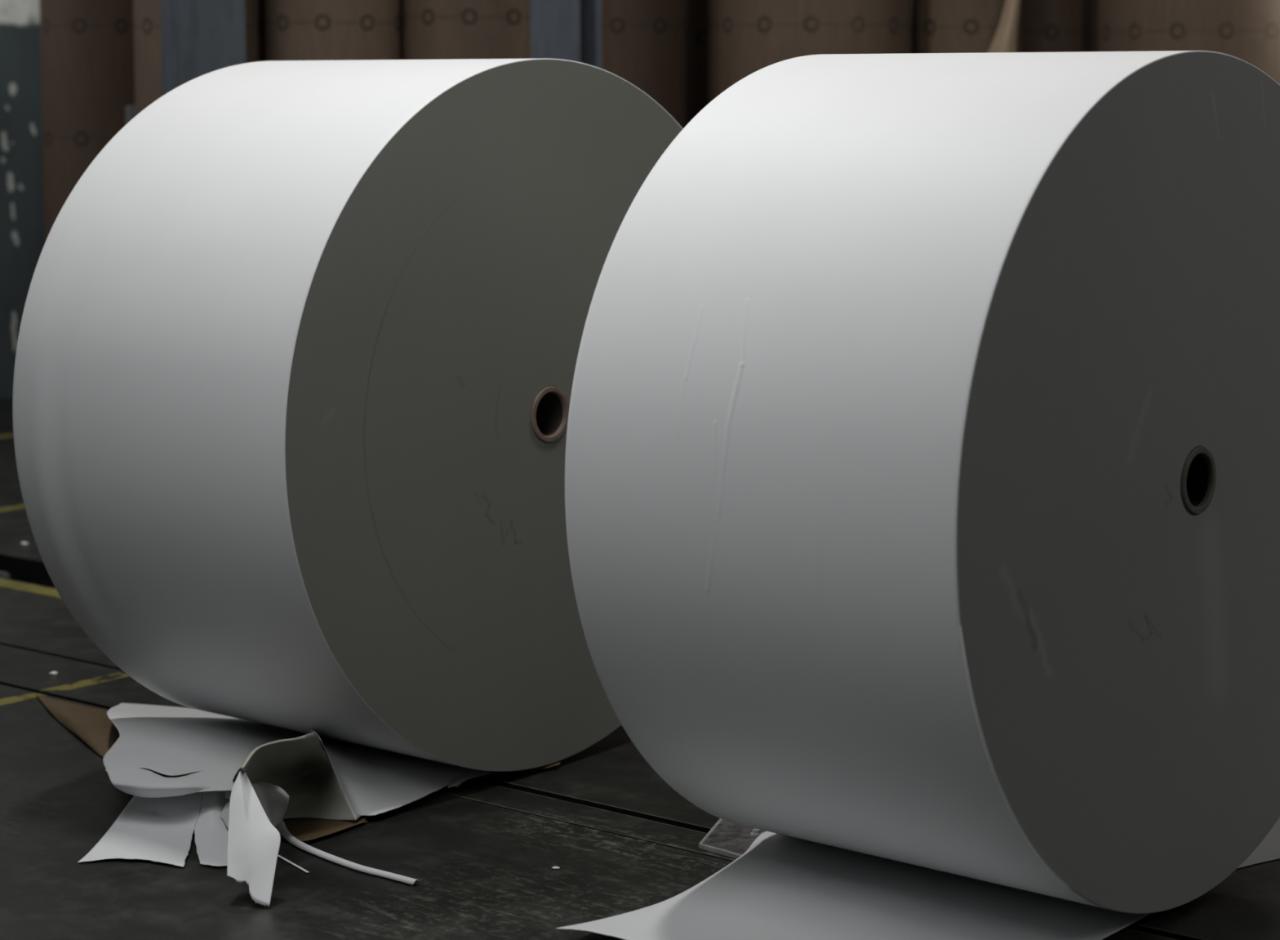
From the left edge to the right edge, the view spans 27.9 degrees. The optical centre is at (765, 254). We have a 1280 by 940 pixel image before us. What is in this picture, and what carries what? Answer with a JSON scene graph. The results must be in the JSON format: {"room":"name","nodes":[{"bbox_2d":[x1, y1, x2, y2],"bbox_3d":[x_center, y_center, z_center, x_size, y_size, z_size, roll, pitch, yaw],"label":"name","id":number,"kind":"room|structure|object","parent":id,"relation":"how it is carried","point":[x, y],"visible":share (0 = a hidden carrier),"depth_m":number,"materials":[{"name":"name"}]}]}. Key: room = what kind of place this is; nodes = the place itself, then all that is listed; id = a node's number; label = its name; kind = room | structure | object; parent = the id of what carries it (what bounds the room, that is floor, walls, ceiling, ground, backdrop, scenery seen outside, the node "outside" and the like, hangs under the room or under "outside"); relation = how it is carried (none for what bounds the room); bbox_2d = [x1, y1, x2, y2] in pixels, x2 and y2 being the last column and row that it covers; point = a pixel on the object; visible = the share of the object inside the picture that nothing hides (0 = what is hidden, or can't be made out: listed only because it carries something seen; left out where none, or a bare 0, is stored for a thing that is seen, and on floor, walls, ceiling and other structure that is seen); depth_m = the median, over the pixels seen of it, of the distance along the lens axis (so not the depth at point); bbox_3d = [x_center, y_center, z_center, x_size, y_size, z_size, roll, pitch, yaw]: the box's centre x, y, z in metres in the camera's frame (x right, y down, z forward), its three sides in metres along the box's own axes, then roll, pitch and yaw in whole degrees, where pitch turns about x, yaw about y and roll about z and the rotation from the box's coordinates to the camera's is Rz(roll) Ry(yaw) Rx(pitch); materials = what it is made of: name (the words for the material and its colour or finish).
{"room":"paper warehouse","nodes":[
{"label":"paper warehouse","id":0,"kind":"room"},
{"bbox_2d":[0,0,44,398],"bbox_3d":[-0.002,-1.529,10.320,14.000,4.200,0.200,0,4,0],"label":"wall","id":1,"kind":"structure","parent":0,"point":[21,166],"depth_m":10.30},
{"bbox_2d":[0,398,1279,939],"bbox_3d":[0.369,1.013,5.476,18.000,0.220,15.000,3,5,37],"label":"floor","id":2,"kind":"structure","parent":0,"point":[482,851],"depth_m":4.23,"materials":[{"name":"concrete"}]},
{"bbox_2d":[0,570,10,578],"bbox_3d":[-2.042,0.939,6.838,0.045,0.190,0.060,3,5,37],"label":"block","id":3,"kind":"object","parent":2,"relation":"on","point":[2,574],"visible":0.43,"depth_m":6.83,"materials":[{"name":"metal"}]},
{"bbox_2d":[49,671,57,674],"bbox_3d":[-1.532,0.899,5.533,0.019,0.007,0.011,0,4,0],"label":"crumb","id":4,"kind":"object","parent":2,"relation":"on","point":[52,672],"visible":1,"depth_m":5.53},
{"bbox_2d":[39,0,134,244],"bbox_3d":[-2.398,-0.349,9.197,0.363,2.003,0.363,0,4,0],"label":"reel","id":5,"kind":"object","parent":2,"relation":"on","point":[87,68],"visible":0.22,"depth_m":9.02,"materials":[{"name":"paper"}]},
{"bbox_2d":[124,105,137,124],"bbox_3d":[-2.019,0.121,8.227,0.100,1.196,0.100,3,5,38],"label":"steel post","id":6,"kind":"object","parent":2,"relation":"on","point":[131,110],"visible":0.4,"depth_m":8.18,"materials":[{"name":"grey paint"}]},
{"bbox_2d":[77,790,230,866],"bbox_3d":[-0.987,0.960,4.351,0.271,0.037,0.382,0,4,0],"label":"paper scrap","id":7,"kind":"object","parent":2,"relation":"on","point":[157,829],"visible":0.82,"depth_m":4.32,"materials":[{"name":"white paper"}]},
{"bbox_2d":[133,0,264,114],"bbox_3d":[-1.906,-0.366,8.695,0.436,2.103,0.436,0,4,0],"label":"reel","id":8,"kind":"object","parent":2,"relation":"on","point":[146,13],"visible":0.08,"depth_m":8.53,"materials":[{"name":"paper"}]},
{"bbox_2d":[160,0,245,95],"bbox_3d":[-1.732,-1.262,7.883,0.117,4.000,0.544,3,5,37],"label":"steel column","id":9,"kind":"structure","parent":2,"relation":"on","point":[199,37],"depth_m":7.86,"materials":[{"name":"grey metal"}]},
{"bbox_2d":[277,853,309,872],"bbox_3d":[-0.768,0.989,4.180,0.006,0.003,0.112,-3,5,-36],"label":"paper sliver","id":10,"kind":"object","parent":2,"relation":"on","point":[279,855],"visible":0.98,"depth_m":4.18,"materials":[{"name":"white paper"}]},
{"bbox_2d":[102,702,491,906],"bbox_3d":[-0.842,0.856,4.645,0.686,0.201,1.388,-1,4,-13],"label":"paper sheet","id":11,"kind":"object","parent":2,"relation":"on","point":[291,774],"visible":0.97,"depth_m":4.48,"materials":[{"name":"white paper"}]},
{"bbox_2d":[232,731,355,819],"bbox_3d":[-0.829,0.866,4.482,0.203,0.199,0.808,-1,4,-14],"label":"paper scrap","id":12,"kind":"object","parent":11,"relation":"attached to","point":[295,777],"depth_m":4.44,"materials":[{"name":"white paper"}]},
{"bbox_2d":[35,694,560,840],"bbox_3d":[-1.077,0.939,4.778,1.270,0.022,0.630,2,4,25],"label":"wrapper","id":13,"kind":"object","parent":2,"relation":"on","point":[93,726],"visible":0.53,"depth_m":4.94,"materials":[{"name":"paper"}]},
{"bbox_2d":[263,0,404,61],"bbox_3d":[-1.453,-0.366,8.695,0.466,2.103,0.466,0,4,0],"label":"reel","id":14,"kind":"object","parent":2,"relation":"on","point":[295,29],"visible":0.11,"depth_m":8.47,"materials":[{"name":"paper"}]},
{"bbox_2d":[12,58,682,771],"bbox_3d":[-0.682,0.278,4.926,0.721,1.300,1.302,3,5,37],"label":"reel","id":15,"kind":"object","parent":2,"relation":"on","point":[298,345],"visible":0.7,"depth_m":4.50,"materials":[{"name":"white paper"}]},
{"bbox_2d":[275,819,420,884],"bbox_3d":[-0.703,0.979,4.219,0.046,0.016,0.419,-4,5,-42],"label":"paper strip","id":16,"kind":"object","parent":2,"relation":"on","point":[282,828],"visible":0.94,"depth_m":4.18,"materials":[{"name":"white paper"}]},
{"bbox_2d":[403,0,530,59],"bbox_3d":[-0.970,-0.367,8.695,0.496,2.103,0.496,0,4,0],"label":"reel","id":17,"kind":"object","parent":2,"relation":"on","point":[433,29],"visible":0.06,"depth_m":8.44,"materials":[{"name":"paper"}]},
{"bbox_2d":[530,0,601,68],"bbox_3d":[-0.617,-1.263,7.883,0.299,4.000,0.222,3,5,37],"label":"steel column","id":18,"kind":"structure","parent":2,"relation":"on","point":[562,29],"depth_m":7.90,"materials":[{"name":"grey metal"}]},
{"bbox_2d":[601,0,688,128],"bbox_3d":[-0.498,-0.331,8.898,0.464,2.003,0.464,0,4,0],"label":"reel","id":19,"kind":"object","parent":2,"relation":"on","point":[645,43],"visible":0.12,"depth_m":8.67,"materials":[{"name":"paper"}]},
{"bbox_2d":[698,817,766,858],"bbox_3d":[-0.013,0.977,4.274,0.305,0.015,0.144,4,5,43],"label":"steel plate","id":20,"kind":"object","parent":2,"relation":"on","point":[725,837],"visible":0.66,"depth_m":4.30,"materials":[{"name":"grey metal"}]},
{"bbox_2d":[707,0,911,103],"bbox_3d":[0.148,-0.369,8.695,0.686,2.103,0.686,0,4,0],"label":"reel","id":21,"kind":"object","parent":2,"relation":"on","point":[745,37],"visible":0.13,"depth_m":8.38,"materials":[{"name":"paper"}]},
{"bbox_2d":[555,817,1279,939],"bbox_3d":[0.356,0.976,4.095,0.820,0.038,1.323,3,5,39],"label":"paper sheet","id":22,"kind":"object","parent":2,"relation":"on","point":[783,886],"visible":0.59,"depth_m":3.91,"materials":[{"name":"white paper"}]},
{"bbox_2d":[564,50,1279,913],"bbox_3d":[0.382,0.328,4.132,0.713,1.303,1.303,3,5,38],"label":"reel","id":23,"kind":"object","parent":22,"relation":"on","point":[922,459],"visible":1,"depth_m":3.72,"materials":[{"name":"white paper"}]},
{"bbox_2d":[911,0,1022,53],"bbox_3d":[0.685,-0.374,8.767,0.373,2.103,0.430,0,4,0],"label":"reel","id":24,"kind":"object","parent":2,"relation":"on","point":[938,26],"visible":0.26,"depth_m":8.59,"materials":[{"name":"paper"}]},
{"bbox_2d":[1021,0,1091,52],"bbox_3d":[0.997,-0.350,9.147,0.309,2.003,0.309,0,4,0],"label":"reel","id":25,"kind":"object","parent":2,"relation":"on","point":[1047,25],"visible":0.09,"depth_m":8.97,"materials":[{"name":"paper"}]},
{"bbox_2d":[1090,0,1097,51],"bbox_3d":[1.266,-0.341,9.749,0.387,1.903,0.387,0,4,0],"label":"reel","id":26,"kind":"object","parent":2,"relation":"on","point":[1094,2],"visible":0.02,"depth_m":9.53,"materials":[{"name":"paper"}]},
{"bbox_2d":[1097,0,1279,84],"bbox_3d":[1.488,-0.370,8.695,0.734,2.103,0.734,0,4,0],"label":"reel","id":27,"kind":"object","parent":2,"relation":"on","point":[1248,31],"visible":0.07,"depth_m":8.33,"materials":[{"name":"paper"}]}
]}

